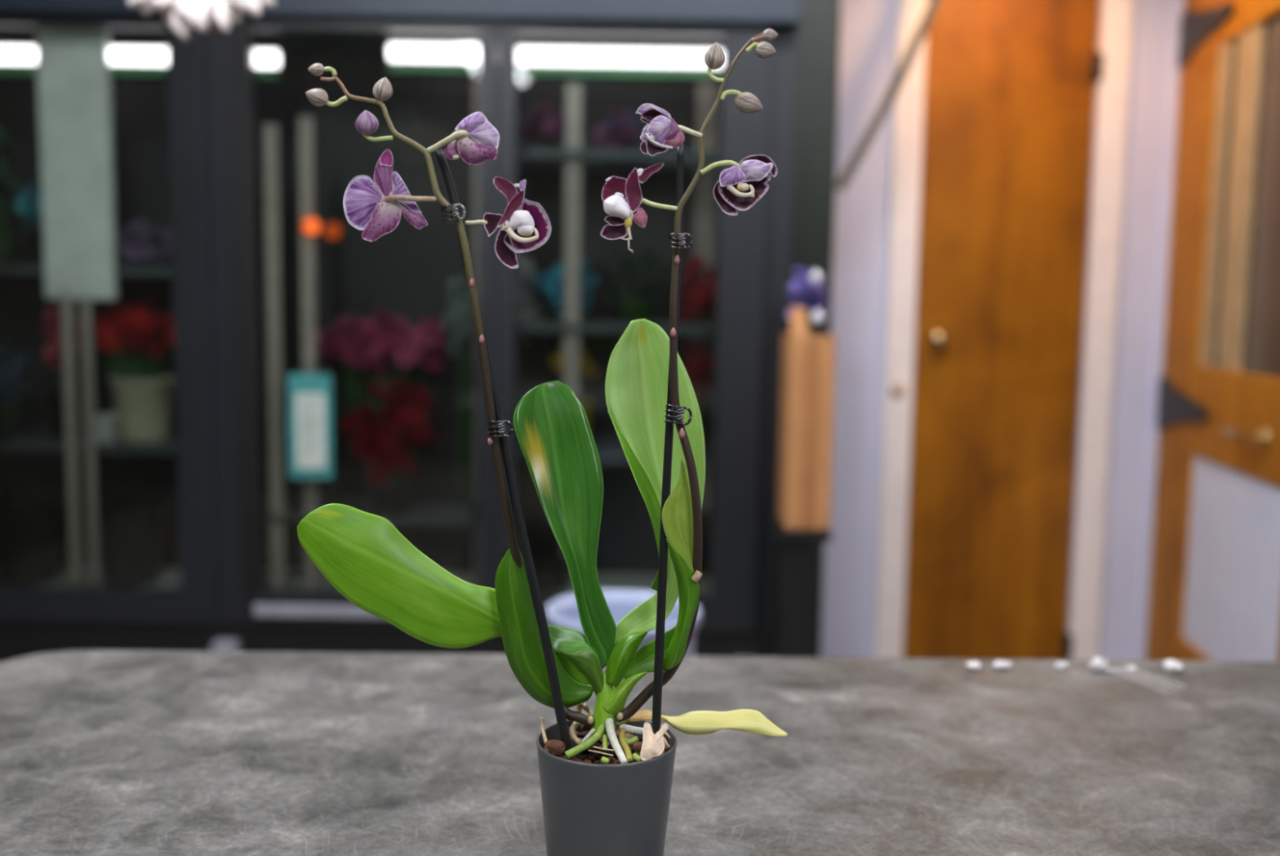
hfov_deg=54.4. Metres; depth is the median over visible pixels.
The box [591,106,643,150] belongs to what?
bunch
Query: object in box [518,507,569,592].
bucket
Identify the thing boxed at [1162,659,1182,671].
scrap
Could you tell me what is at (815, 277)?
glass ornament
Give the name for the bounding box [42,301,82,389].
bouquet
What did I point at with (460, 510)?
shelf
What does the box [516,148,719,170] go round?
shelf
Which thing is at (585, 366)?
bunch
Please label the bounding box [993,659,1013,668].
scrap
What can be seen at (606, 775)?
potted orchid
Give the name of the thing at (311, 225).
lamp
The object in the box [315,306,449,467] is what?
bouquet
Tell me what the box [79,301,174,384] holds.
bouquet
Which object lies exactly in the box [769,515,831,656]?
plant stand
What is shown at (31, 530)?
bucket
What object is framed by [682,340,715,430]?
bouquet
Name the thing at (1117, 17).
trim
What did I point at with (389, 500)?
bucket
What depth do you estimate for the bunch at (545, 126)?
3.75 m
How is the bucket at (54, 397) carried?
on the cooler
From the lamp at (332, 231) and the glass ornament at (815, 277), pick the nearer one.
the glass ornament at (815, 277)
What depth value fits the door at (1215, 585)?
3.65 m
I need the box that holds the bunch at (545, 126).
[516,103,565,149]
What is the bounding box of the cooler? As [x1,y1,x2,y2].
[0,0,802,662]
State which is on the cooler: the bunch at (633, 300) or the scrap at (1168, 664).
the bunch at (633, 300)
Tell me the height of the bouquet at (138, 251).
0.149 m
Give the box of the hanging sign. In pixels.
[288,339,332,478]
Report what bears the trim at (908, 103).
attached to the wall at (868, 28)
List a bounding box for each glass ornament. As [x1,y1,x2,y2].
[809,269,822,284]
[811,309,823,323]
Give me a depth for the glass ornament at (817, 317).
3.30 m
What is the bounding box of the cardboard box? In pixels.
[777,306,835,530]
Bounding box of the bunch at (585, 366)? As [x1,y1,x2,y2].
[550,345,596,401]
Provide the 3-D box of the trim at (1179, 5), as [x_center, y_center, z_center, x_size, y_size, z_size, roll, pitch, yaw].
[1.752,-0.386,4.231,0.038,2.460,0.138,1,6,0]
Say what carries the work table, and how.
on the floor
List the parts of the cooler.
shelf post, shelf post, glass pane, door, shelf post, shelf post, door, glass pane, frame, shelf post, shelf post, glass pane, door, shelf post, panel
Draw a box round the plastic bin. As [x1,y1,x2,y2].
[545,589,701,655]
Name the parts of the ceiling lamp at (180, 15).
flower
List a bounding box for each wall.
[787,0,840,656]
[820,0,1174,659]
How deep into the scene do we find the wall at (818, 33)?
3.83 m
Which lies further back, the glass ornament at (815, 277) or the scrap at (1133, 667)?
the glass ornament at (815, 277)
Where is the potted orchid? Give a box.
[297,27,787,855]
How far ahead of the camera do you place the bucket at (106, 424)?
3.76 m
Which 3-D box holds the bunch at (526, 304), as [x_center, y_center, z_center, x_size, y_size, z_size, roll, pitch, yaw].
[-0.376,-0.407,3.925,0.141,0.267,0.119,3,6,15]
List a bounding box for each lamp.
[127,0,275,40]
[302,216,321,235]
[323,221,342,240]
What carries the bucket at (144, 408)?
on the cooler
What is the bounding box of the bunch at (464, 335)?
[441,273,475,496]
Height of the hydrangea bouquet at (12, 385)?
0.295 m
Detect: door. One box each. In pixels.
[902,0,1103,658]
[1145,0,1279,661]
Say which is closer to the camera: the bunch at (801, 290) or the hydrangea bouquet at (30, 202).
the bunch at (801, 290)
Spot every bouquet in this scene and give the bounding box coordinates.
[0,338,36,433]
[13,168,43,243]
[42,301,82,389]
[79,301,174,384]
[115,220,172,267]
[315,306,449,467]
[339,378,437,484]
[531,257,599,322]
[679,253,717,324]
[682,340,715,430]
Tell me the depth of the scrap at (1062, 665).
1.69 m
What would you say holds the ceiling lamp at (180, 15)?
hanging from the ceiling
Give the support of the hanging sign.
hanging from the cooler
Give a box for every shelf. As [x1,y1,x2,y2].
[0,265,173,276]
[0,429,177,453]
[262,495,478,525]
[515,320,716,333]
[515,436,714,461]
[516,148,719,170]
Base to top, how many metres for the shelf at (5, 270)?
0.022 m
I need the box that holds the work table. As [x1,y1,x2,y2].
[0,648,1279,855]
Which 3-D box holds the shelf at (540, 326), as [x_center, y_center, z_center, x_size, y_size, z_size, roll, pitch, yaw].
[-0.106,-0.315,3.869,0.696,0.022,0.360,1,6,0]
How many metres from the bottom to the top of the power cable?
1.036 m
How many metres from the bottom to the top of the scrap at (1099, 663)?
0.019 m
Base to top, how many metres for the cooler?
2.320 m
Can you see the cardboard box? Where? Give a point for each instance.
(807, 361)
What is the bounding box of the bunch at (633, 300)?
[584,246,683,323]
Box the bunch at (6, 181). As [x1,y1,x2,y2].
[0,127,20,265]
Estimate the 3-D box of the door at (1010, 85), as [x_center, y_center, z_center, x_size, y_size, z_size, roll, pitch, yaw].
[1.218,-0.371,4.183,0.581,2.405,0.102,1,6,0]
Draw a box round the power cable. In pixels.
[835,0,941,191]
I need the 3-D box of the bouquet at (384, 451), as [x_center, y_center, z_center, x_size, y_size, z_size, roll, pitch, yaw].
[-0.763,0.048,3.765,0.291,0.395,0.162,1,6,0]
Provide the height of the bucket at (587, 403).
0.140 m
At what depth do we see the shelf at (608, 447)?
3.82 m
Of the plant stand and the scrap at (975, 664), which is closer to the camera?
the scrap at (975, 664)
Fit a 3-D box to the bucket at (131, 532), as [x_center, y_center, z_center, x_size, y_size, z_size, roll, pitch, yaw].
[-1.605,0.367,3.924,0.212,0.240,0.212,1,6,0]
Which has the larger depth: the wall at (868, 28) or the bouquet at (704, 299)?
the wall at (868, 28)
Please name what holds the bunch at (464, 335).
on the cooler
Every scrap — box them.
[966,661,980,667]
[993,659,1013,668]
[1053,661,1067,669]
[1086,656,1186,694]
[1124,665,1136,670]
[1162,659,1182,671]
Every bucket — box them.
[0,499,65,585]
[42,386,84,437]
[94,413,119,442]
[97,501,165,586]
[108,375,175,440]
[370,479,413,516]
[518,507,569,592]
[580,398,592,422]
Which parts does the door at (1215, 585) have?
rail, panel, lock rail, glass pane, handle, rail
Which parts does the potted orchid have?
flower, flower, flower, crown, flower pot, flower, flower, flower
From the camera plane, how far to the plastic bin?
2.59 m
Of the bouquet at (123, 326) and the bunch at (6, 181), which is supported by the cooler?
the bunch at (6, 181)
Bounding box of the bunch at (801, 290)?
[785,267,827,336]
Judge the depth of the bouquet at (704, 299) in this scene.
3.80 m
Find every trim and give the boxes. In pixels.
[873,0,928,657]
[1070,0,1134,659]
[1135,0,1184,659]
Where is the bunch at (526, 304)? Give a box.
[515,256,543,341]
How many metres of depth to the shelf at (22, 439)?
3.73 m
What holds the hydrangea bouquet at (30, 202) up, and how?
on the cooler
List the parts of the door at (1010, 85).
knob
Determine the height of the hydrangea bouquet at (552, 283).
0.201 m

